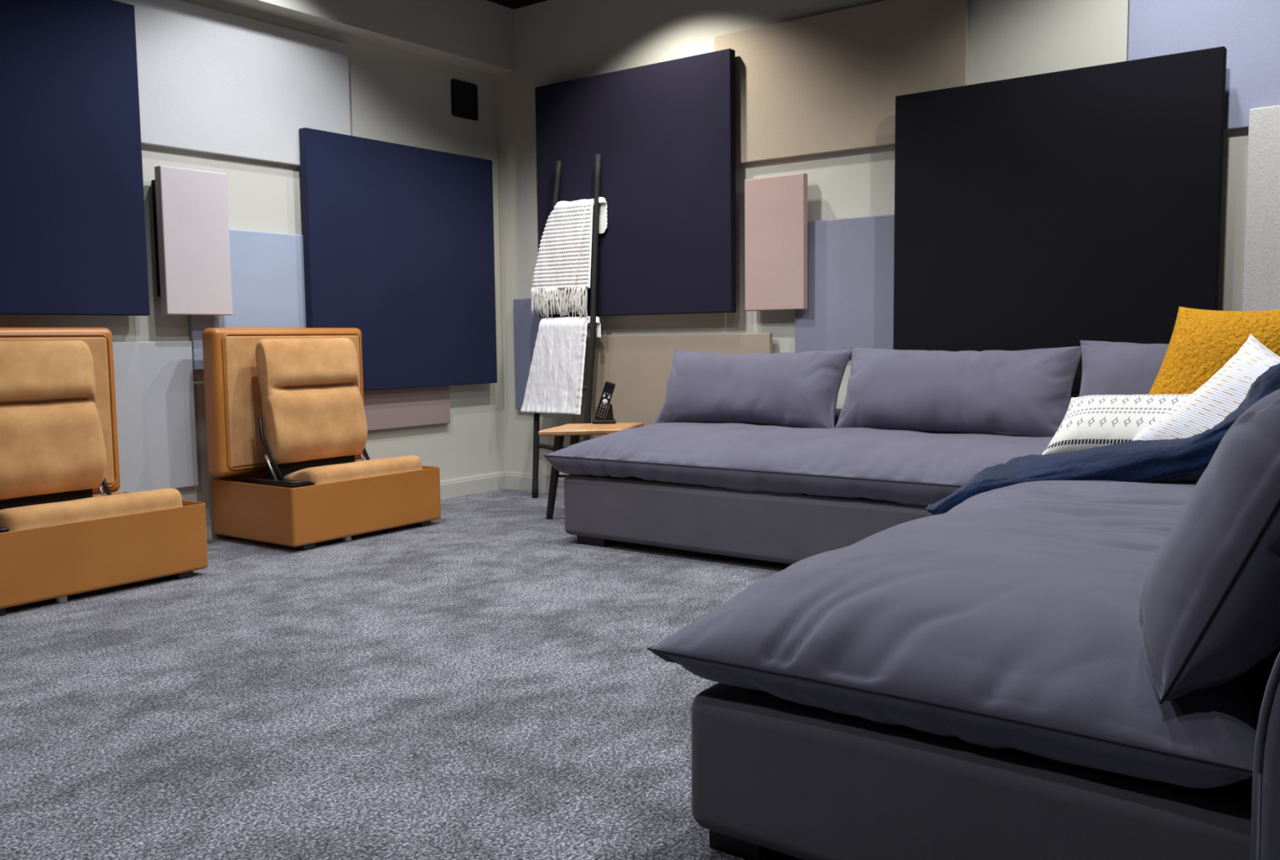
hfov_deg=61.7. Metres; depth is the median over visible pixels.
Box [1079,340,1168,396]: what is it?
cushion
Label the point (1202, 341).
throw pillow
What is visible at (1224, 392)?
throw pillow
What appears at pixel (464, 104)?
wall speaker
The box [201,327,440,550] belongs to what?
chair
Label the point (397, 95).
wall
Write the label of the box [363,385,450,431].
acoustic panel
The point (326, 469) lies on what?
seat cushion
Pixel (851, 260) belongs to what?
acoustic panel
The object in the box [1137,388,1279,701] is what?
cushion
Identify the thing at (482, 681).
floor
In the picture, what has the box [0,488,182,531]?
seat cushion
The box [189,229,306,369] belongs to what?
acoustic panel
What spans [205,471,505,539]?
baseboard
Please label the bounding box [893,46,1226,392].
acoustic panel
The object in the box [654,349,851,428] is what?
cushion
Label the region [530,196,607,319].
knit throw
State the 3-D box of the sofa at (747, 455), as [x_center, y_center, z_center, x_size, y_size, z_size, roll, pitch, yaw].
[1.476,0.109,3.942,3.963,0.869,1.055,3,6,37]
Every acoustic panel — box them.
[0,0,150,315]
[93,341,198,495]
[114,0,351,166]
[151,164,232,315]
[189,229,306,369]
[298,127,497,390]
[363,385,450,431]
[513,297,557,408]
[534,48,736,317]
[571,332,772,442]
[714,0,968,164]
[744,173,807,311]
[795,213,894,352]
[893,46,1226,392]
[1127,0,1279,130]
[1241,105,1279,311]
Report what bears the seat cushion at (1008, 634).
on the sofa at (1046, 669)
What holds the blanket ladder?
on the floor
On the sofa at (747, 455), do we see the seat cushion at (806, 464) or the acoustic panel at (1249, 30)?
the seat cushion at (806, 464)
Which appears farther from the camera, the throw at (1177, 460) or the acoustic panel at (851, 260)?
the acoustic panel at (851, 260)
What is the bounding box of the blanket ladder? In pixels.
[532,153,600,497]
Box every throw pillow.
[1133,333,1279,440]
[1148,306,1279,394]
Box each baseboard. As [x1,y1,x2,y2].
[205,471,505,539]
[504,471,564,494]
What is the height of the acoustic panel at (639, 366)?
0.639 m
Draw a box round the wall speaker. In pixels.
[450,78,478,120]
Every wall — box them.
[0,0,504,515]
[495,0,1248,475]
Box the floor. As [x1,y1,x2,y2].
[0,488,803,859]
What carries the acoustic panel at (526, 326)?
attached to the wall at (556, 41)
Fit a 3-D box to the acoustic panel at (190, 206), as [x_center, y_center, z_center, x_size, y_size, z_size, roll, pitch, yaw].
[-1.983,-0.823,4.730,0.114,0.630,0.314,3,6,37]
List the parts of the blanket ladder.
rail, rail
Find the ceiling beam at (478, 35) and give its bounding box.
[215,0,515,75]
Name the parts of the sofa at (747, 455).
frame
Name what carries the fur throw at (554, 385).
on the blanket ladder
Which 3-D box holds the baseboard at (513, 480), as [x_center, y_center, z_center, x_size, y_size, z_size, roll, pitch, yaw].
[2.032,0.450,4.349,7.088,0.105,0.014,3,6,37]
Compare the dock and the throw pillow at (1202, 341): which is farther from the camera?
the dock
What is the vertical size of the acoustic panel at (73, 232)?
1.280 m
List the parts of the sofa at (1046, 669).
frame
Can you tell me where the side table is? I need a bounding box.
[537,422,644,519]
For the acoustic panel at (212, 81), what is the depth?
4.89 m
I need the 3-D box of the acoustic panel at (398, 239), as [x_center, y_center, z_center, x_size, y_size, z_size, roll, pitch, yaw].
[-1.254,-0.866,5.732,0.084,1.279,1.275,3,6,37]
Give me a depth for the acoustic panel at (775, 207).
5.15 m
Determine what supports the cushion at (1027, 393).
on the sofa at (747, 455)
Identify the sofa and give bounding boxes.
[542,339,1200,564]
[646,388,1279,859]
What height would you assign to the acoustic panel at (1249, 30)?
0.640 m
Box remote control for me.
[594,381,615,420]
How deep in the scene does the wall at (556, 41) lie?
5.38 m
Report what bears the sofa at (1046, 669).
on the floor
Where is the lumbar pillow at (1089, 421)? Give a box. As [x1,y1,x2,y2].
[1041,393,1191,454]
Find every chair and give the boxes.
[0,327,208,615]
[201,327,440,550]
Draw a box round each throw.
[520,315,600,414]
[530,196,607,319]
[925,363,1279,515]
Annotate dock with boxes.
[592,403,615,423]
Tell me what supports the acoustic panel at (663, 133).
attached to the wall at (556, 41)
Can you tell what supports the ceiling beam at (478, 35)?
attached to the wall at (397, 95)
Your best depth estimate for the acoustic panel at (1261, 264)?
3.95 m
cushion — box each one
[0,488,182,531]
[283,454,422,484]
[543,422,1200,506]
[649,479,1279,787]
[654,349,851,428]
[835,346,1081,436]
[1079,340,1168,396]
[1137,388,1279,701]
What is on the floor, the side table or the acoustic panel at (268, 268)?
the side table
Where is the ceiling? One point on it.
(513, 4)
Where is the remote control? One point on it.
(608, 388)
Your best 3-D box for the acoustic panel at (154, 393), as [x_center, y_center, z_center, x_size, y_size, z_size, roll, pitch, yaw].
[-2.194,-0.049,4.564,0.030,0.651,0.632,3,6,37]
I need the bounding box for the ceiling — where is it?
[487,0,547,8]
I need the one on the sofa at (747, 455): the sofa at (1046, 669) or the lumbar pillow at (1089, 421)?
the lumbar pillow at (1089, 421)
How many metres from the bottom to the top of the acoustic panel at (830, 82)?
0.640 m
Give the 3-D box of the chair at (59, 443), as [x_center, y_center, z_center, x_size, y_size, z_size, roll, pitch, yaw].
[-2.194,0.106,3.926,0.596,0.962,0.935,3,6,36]

